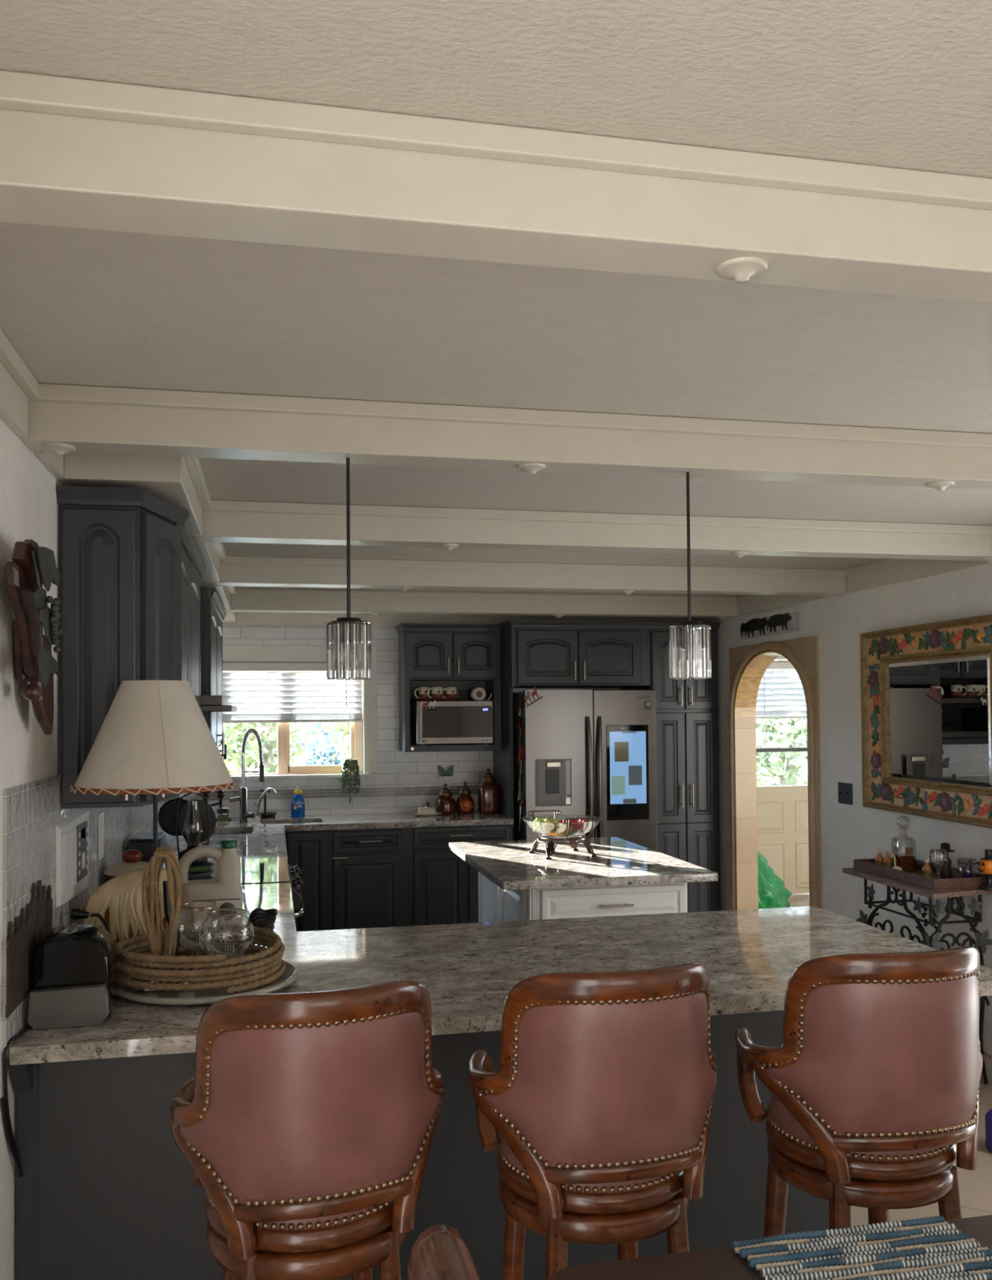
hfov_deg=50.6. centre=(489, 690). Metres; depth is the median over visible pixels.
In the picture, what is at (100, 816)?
wall socket
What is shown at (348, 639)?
pendant light
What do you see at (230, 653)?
window frame
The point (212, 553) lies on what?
trim
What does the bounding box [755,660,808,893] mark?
door
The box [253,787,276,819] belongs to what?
tap
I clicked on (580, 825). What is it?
bunch
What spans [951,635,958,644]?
flower
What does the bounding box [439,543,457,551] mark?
rosette
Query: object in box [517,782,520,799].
note
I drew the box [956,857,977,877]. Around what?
tumbler
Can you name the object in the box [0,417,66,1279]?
wall
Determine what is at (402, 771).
wall plate
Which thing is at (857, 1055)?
cushion
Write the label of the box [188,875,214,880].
plate
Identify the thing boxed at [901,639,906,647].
flower
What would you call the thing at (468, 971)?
countertop
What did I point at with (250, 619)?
beam
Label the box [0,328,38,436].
trim
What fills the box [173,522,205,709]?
upper cabinet
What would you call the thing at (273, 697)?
window blind
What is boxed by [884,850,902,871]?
spoon
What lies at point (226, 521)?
beam
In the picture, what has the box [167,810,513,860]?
countertop
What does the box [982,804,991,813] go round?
flower
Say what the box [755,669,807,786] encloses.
tree
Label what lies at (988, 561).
rosette
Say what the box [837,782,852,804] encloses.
wall plate
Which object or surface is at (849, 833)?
wall
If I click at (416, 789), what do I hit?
trim
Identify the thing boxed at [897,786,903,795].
flower
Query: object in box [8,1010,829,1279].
base cabinet
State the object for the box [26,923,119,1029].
toaster
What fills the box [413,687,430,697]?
mug
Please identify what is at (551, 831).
banana
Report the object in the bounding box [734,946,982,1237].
bar stool
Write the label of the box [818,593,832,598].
rosette
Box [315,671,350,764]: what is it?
shrub
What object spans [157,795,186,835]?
skillet
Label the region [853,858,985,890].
serving tray
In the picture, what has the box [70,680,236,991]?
table lamp
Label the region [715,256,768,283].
rosette
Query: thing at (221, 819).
spice jar
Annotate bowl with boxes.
[177,900,224,956]
[199,908,253,980]
[521,814,602,837]
[891,866,902,871]
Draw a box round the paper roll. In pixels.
[468,687,485,701]
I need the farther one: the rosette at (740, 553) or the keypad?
the rosette at (740, 553)
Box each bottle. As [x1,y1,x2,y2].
[290,786,304,817]
[875,849,884,866]
[883,850,891,867]
[922,858,932,877]
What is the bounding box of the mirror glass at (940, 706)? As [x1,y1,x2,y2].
[887,654,991,788]
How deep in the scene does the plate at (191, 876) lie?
4.00 m
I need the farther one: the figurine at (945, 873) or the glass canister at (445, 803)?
the glass canister at (445, 803)
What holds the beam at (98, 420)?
attached to the ceiling
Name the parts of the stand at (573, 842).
leg, scroll handle, leg, scroll handle, leg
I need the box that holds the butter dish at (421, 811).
[413,802,441,815]
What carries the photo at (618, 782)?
attached to the refrigerator
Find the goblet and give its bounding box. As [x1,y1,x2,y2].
[928,848,947,876]
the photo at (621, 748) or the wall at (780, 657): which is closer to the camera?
the photo at (621, 748)
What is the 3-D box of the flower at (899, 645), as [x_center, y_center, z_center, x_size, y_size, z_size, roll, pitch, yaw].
[2.016,-0.213,5.146,0.018,0.044,0.047,0,-1,-9]
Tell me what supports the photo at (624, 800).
attached to the refrigerator
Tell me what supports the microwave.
in the upper cabinet at (444, 655)
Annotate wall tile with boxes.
[1,773,188,1060]
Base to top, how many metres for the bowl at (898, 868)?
0.036 m
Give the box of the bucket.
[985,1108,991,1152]
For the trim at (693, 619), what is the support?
attached to the wall at (849, 833)
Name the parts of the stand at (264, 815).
post, dish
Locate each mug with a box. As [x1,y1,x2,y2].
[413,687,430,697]
[426,686,442,697]
[442,686,457,697]
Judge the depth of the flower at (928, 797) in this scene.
4.90 m
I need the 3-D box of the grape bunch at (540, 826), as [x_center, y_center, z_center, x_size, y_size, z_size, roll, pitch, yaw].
[0.284,0.664,5.259,0.125,0.072,0.099,0,-1,-12]
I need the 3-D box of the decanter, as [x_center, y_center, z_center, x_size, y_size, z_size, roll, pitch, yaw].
[1.957,0.722,4.958,0.088,0.259,0.088,0,-1,-12]
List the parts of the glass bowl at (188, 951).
leg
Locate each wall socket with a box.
[97,812,103,860]
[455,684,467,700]
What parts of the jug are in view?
handle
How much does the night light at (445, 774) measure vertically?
0.150 m
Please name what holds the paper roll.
on the microwave
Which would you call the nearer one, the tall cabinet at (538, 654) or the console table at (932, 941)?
the console table at (932, 941)
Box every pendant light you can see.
[326,457,371,679]
[668,471,711,679]
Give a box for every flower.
[872,693,878,701]
[872,698,879,705]
[893,789,898,798]
[896,642,902,650]
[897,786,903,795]
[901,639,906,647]
[924,794,932,803]
[929,791,937,800]
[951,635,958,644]
[956,630,963,639]
[977,806,984,816]
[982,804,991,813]
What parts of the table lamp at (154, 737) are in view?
leather trim, lamp shade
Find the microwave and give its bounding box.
[410,700,493,745]
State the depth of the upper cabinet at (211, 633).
5.29 m
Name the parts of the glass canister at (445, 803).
lid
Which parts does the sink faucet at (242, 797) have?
lever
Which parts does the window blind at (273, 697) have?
rail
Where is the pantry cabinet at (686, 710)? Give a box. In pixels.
[620,621,720,912]
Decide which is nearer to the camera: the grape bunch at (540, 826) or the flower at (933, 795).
the flower at (933, 795)
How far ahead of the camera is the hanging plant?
7.28 m
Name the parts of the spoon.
handle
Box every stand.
[259,789,276,817]
[527,809,598,859]
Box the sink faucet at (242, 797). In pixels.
[229,728,265,822]
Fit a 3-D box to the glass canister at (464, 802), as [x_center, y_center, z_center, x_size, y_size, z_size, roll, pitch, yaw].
[-0.170,0.750,7.375,0.122,0.225,0.123,0,-1,-12]
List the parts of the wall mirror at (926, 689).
moulding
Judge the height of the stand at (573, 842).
0.202 m
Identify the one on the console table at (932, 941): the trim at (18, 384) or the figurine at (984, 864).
the figurine at (984, 864)
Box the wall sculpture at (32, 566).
[4,539,62,734]
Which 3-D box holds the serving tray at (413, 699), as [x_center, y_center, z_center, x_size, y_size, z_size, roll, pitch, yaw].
[-0.376,0.065,7.297,0.350,0.020,0.230,0,-1,-12]
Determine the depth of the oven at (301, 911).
4.50 m
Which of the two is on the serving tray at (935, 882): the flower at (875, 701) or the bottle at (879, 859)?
the bottle at (879, 859)
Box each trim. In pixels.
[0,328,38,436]
[34,450,88,505]
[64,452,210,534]
[181,541,226,582]
[190,785,478,800]
[200,585,235,609]
[217,612,235,622]
[687,617,728,622]
[733,650,804,717]
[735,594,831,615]
[844,558,988,592]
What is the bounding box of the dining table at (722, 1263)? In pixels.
[548,1214,991,1279]
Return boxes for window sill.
[230,773,379,780]
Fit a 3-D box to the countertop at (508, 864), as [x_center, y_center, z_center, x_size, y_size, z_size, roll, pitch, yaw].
[0.389,0.831,5.153,0.962,0.037,1.368,0,-1,-12]
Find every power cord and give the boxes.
[0,1025,31,1177]
[63,908,111,935]
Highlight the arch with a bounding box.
[728,635,822,908]
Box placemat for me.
[732,1215,991,1279]
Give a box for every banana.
[542,823,571,828]
[543,826,573,835]
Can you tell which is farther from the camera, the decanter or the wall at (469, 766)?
the wall at (469, 766)
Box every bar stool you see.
[169,980,443,1279]
[466,962,717,1279]
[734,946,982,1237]
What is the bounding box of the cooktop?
[208,857,289,884]
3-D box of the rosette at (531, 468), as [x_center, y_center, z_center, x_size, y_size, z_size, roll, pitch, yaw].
[0.110,-0.566,2.699,0.072,0.020,0.072,0,-1,-12]
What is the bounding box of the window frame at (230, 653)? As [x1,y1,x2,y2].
[222,645,377,773]
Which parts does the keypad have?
plate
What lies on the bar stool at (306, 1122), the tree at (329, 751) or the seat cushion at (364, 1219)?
the seat cushion at (364, 1219)
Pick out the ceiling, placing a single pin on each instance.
(903, 84)
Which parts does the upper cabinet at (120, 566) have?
door, crown moulding, handle, door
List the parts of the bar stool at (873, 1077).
leg, leg, frame, seat nailhead trim, nailhead trim, leg, rail, leg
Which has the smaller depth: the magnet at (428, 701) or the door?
the magnet at (428, 701)
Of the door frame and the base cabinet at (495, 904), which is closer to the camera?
the base cabinet at (495, 904)
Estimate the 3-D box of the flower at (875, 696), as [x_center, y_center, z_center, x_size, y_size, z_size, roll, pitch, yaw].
[1.981,0.036,5.370,0.018,0.044,0.047,0,-1,-9]
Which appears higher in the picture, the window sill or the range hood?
the range hood
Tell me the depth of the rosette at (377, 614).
6.58 m
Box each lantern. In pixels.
[175,792,216,865]
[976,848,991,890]
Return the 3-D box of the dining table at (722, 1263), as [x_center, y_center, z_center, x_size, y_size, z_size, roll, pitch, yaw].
[1.038,1.267,1.337,1.760,0.750,0.980,0,-1,-12]
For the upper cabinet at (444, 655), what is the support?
attached to the wall at (469, 766)
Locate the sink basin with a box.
[211,832,252,835]
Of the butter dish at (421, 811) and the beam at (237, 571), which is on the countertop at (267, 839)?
the butter dish at (421, 811)
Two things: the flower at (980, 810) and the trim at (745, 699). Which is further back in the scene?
the trim at (745, 699)
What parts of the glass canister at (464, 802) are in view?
lid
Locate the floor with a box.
[787,893,991,1226]
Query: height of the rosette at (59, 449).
0.020 m
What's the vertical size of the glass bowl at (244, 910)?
0.169 m
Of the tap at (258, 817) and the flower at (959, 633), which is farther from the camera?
the tap at (258, 817)
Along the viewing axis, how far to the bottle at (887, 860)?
4.99 m
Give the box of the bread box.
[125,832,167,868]
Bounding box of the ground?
[226,739,807,786]
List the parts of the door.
panel, panel, panel, panel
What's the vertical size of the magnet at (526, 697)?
0.134 m
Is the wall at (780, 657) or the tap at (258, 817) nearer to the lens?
the tap at (258, 817)
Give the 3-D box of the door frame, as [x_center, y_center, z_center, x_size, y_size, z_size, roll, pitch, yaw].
[1.829,0.958,6.579,0.152,1.575,0.993,0,-1,-12]
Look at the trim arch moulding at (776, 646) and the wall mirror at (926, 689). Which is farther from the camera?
the trim arch moulding at (776, 646)
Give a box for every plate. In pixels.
[187,869,214,879]
[188,862,214,872]
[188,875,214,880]
[397,765,408,782]
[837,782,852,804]
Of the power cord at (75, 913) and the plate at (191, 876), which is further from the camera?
the plate at (191, 876)
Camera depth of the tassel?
2.93 m
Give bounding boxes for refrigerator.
[512,689,657,851]
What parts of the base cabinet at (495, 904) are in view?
door, door, fluted post, drawer, handle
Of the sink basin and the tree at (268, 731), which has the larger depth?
the tree at (268, 731)
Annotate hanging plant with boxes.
[340,680,360,803]
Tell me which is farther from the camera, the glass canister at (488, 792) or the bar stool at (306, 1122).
the glass canister at (488, 792)
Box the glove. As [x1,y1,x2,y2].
[245,908,277,931]
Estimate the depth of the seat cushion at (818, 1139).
2.06 m
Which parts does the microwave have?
door glass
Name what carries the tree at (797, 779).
on the ground
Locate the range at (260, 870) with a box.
[208,857,304,916]
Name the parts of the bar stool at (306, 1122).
leg, leg, seat nailhead trim, frame, nailhead trim, rail, leg, leg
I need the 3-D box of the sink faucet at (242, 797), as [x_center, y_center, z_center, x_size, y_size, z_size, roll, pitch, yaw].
[-1.580,0.556,6.872,0.237,0.615,0.083,0,-1,3]
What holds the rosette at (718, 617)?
attached to the beam at (285, 601)
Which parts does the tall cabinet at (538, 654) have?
panel, door, handle, crown moulding, handle, door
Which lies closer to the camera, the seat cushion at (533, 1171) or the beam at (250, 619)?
the seat cushion at (533, 1171)
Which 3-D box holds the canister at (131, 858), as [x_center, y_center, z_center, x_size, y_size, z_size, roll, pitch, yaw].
[-1.191,0.660,3.497,0.180,0.258,0.180,0,-1,-12]
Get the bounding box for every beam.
[0,70,991,302]
[20,383,991,489]
[191,500,991,560]
[200,555,847,595]
[215,588,739,617]
[222,612,687,628]
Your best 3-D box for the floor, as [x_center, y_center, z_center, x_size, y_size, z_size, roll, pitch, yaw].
[1.688,1.709,3.327,6.150,0.060,11.700,0,-1,-12]
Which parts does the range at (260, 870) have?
control panel, knob, knob, knob, knob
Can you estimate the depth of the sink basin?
6.57 m
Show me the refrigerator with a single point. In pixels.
(585, 753)
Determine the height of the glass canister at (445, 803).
0.210 m
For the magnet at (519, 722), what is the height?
0.065 m
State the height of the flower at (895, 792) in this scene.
0.044 m
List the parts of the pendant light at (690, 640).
glass rod, glass rod, glass rod, glass rod, rod, glass rod, glass rod, glass rod, glass rod, glass rod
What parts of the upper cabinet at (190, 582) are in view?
door, crown moulding, door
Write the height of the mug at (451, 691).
0.090 m
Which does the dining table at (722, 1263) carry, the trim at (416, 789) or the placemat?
the placemat
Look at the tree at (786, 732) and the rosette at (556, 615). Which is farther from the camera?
the tree at (786, 732)
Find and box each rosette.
[43,443,75,455]
[372,612,383,616]
[397,586,411,591]
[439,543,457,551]
[518,462,546,474]
[553,614,564,617]
[621,590,635,595]
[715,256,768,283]
[716,616,727,619]
[730,551,748,557]
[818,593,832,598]
[927,480,955,490]
[981,557,991,564]
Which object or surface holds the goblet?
on the serving tray at (935, 882)
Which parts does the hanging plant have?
hanging cord, pot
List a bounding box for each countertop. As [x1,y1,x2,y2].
[8,882,991,1065]
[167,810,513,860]
[448,836,717,890]
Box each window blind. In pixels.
[222,662,362,723]
[755,662,806,747]
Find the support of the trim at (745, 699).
attached to the wall at (849, 833)
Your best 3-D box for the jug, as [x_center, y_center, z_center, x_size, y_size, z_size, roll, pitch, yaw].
[-0.841,0.615,3.150,0.194,0.328,0.124,0,-1,-12]
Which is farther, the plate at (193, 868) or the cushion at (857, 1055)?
the plate at (193, 868)
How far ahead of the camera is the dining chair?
1.16 m
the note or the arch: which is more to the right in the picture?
the arch
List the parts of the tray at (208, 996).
rope coil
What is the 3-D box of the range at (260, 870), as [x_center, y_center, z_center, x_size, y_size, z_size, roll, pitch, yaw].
[-1.185,1.246,4.721,0.691,0.867,0.762,0,-1,-12]
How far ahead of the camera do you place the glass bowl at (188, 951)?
2.85 m
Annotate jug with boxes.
[177,839,242,946]
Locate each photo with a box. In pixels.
[611,775,625,795]
[614,742,628,761]
[622,731,636,733]
[622,798,635,803]
[628,765,642,785]
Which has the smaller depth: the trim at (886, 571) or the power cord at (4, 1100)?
the power cord at (4, 1100)
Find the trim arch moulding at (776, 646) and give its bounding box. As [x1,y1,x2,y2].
[728,641,816,910]
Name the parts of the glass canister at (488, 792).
lid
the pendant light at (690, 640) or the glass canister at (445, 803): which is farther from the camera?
the glass canister at (445, 803)
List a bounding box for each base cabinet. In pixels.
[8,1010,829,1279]
[285,830,332,931]
[332,827,413,929]
[412,824,511,925]
[478,871,687,922]
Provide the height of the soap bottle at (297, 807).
0.212 m
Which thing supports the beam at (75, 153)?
attached to the ceiling
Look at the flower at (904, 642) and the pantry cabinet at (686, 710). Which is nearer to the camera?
the flower at (904, 642)
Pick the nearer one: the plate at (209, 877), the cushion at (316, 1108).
the cushion at (316, 1108)
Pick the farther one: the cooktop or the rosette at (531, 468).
the cooktop
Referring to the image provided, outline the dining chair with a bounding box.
[407,1224,480,1279]
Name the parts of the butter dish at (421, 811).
lid, plate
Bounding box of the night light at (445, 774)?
[437,764,453,785]
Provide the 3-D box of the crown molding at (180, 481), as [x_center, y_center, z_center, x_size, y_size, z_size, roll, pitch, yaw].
[-1.057,-0.619,3.246,0.332,0.125,0.858,0,-1,-12]
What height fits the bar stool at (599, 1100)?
1.155 m
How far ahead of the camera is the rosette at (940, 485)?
2.92 m
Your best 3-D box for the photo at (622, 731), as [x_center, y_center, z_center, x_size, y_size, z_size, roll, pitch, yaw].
[0.938,0.280,7.027,0.100,0.008,0.001,0,-1,-12]
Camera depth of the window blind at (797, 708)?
9.19 m
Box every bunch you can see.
[533,816,559,831]
[558,816,590,831]
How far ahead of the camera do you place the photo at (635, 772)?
7.03 m
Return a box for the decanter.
[891,815,916,871]
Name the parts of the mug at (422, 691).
handle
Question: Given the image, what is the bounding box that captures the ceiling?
[0,0,991,596]
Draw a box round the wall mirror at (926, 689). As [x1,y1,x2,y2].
[859,613,991,828]
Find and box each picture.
[217,902,235,919]
[739,605,801,639]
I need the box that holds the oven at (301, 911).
[293,897,304,916]
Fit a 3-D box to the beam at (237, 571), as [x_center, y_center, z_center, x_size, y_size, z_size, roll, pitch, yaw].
[0.157,-0.583,5.400,3.630,0.125,0.183,0,-1,-12]
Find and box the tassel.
[82,867,178,962]
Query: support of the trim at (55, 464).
attached to the wall at (29, 506)
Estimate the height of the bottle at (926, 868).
0.087 m
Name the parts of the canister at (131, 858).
lid, knob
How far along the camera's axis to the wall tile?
2.57 m
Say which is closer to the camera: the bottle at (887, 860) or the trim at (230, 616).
the bottle at (887, 860)
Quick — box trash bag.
[757,850,791,908]
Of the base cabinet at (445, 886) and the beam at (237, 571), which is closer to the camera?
the beam at (237, 571)
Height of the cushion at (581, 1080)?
0.323 m
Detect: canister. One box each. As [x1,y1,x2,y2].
[102,849,148,882]
[435,783,456,813]
[456,781,474,813]
[477,768,499,814]
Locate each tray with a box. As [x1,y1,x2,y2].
[115,924,298,1004]
[409,697,460,701]
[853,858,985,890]
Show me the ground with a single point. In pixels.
(301, 762)
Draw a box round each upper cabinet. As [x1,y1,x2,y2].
[56,485,189,808]
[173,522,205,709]
[200,588,226,754]
[395,622,501,751]
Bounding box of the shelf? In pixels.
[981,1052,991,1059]
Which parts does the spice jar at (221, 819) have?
lid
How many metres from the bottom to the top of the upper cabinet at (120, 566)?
0.863 m
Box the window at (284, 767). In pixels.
[222,662,363,775]
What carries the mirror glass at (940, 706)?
attached to the wall mirror at (926, 689)
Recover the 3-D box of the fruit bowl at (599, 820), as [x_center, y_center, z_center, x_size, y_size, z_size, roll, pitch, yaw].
[0.360,0.678,5.199,0.400,0.088,0.400,0,-1,-12]
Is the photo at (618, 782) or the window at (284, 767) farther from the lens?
the window at (284, 767)
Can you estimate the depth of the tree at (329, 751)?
22.16 m
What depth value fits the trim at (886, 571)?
5.23 m
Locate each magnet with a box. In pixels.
[422,700,436,710]
[516,718,521,728]
[517,745,521,760]
[524,686,542,706]
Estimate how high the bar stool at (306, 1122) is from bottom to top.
1.155 m
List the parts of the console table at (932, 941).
leg, leg, apron frame, leg, leg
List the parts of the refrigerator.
dispenser panel, door, handle, handle, door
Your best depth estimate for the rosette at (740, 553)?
4.18 m
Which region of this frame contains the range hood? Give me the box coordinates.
[200,595,253,711]
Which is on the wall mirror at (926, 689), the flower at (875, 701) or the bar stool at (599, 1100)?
the flower at (875, 701)
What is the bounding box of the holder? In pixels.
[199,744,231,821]
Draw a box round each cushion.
[179,1012,440,1204]
[252,1201,391,1230]
[484,993,716,1167]
[500,1136,675,1193]
[767,975,982,1136]
[768,1094,946,1161]
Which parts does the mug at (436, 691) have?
handle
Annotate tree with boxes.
[223,671,337,773]
[253,671,346,773]
[755,669,802,785]
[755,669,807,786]
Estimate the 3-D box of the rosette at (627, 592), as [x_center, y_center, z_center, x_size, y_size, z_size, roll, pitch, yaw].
[0.729,-0.512,5.517,0.072,0.020,0.072,0,-1,-12]
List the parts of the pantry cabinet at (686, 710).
door, door, handle, handle, crown moulding, handle, handle, door, door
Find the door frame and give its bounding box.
[733,717,809,910]
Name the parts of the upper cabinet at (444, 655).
door, handle, crown moulding, handle, door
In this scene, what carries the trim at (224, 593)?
attached to the wall at (29, 506)
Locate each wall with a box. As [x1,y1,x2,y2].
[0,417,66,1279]
[188,625,620,834]
[712,564,991,1079]
[773,655,787,660]
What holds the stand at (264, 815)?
on the countertop at (267, 839)
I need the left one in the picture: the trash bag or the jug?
the jug
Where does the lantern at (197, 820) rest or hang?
on the plate at (193, 868)
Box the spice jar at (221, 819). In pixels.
[217,808,228,824]
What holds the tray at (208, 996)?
on the countertop at (468, 971)
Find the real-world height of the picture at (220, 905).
0.052 m
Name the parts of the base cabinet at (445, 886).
door, handle, drawer, door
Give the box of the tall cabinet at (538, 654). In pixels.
[493,619,651,840]
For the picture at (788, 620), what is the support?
attached to the wall at (849, 833)
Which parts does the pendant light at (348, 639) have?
glass rod, glass rod, glass rod, glass rod, glass rod, rod, glass rod, glass rod, glass rod, glass rod, glass rod, glass rod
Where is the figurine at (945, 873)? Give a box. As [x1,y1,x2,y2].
[935,842,955,878]
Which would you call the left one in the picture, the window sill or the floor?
the window sill
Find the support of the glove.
on the countertop at (468, 971)
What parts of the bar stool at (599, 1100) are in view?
leg, leg, seat nailhead trim, frame, nailhead trim, rail, leg, leg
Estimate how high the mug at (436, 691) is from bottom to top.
0.090 m
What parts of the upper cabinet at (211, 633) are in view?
door, crown moulding, door, handle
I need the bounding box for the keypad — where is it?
[55,808,88,907]
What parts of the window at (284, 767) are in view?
sash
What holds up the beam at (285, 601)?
attached to the ceiling
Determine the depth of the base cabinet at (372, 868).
6.79 m
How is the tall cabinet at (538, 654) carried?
on the floor
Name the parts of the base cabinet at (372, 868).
handle, drawer, door, handle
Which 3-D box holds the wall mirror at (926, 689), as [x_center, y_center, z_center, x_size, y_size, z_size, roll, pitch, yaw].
[2.066,0.140,4.868,0.056,0.905,1.250,0,-1,-9]
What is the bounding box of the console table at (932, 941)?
[842,867,991,1084]
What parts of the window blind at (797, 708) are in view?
rail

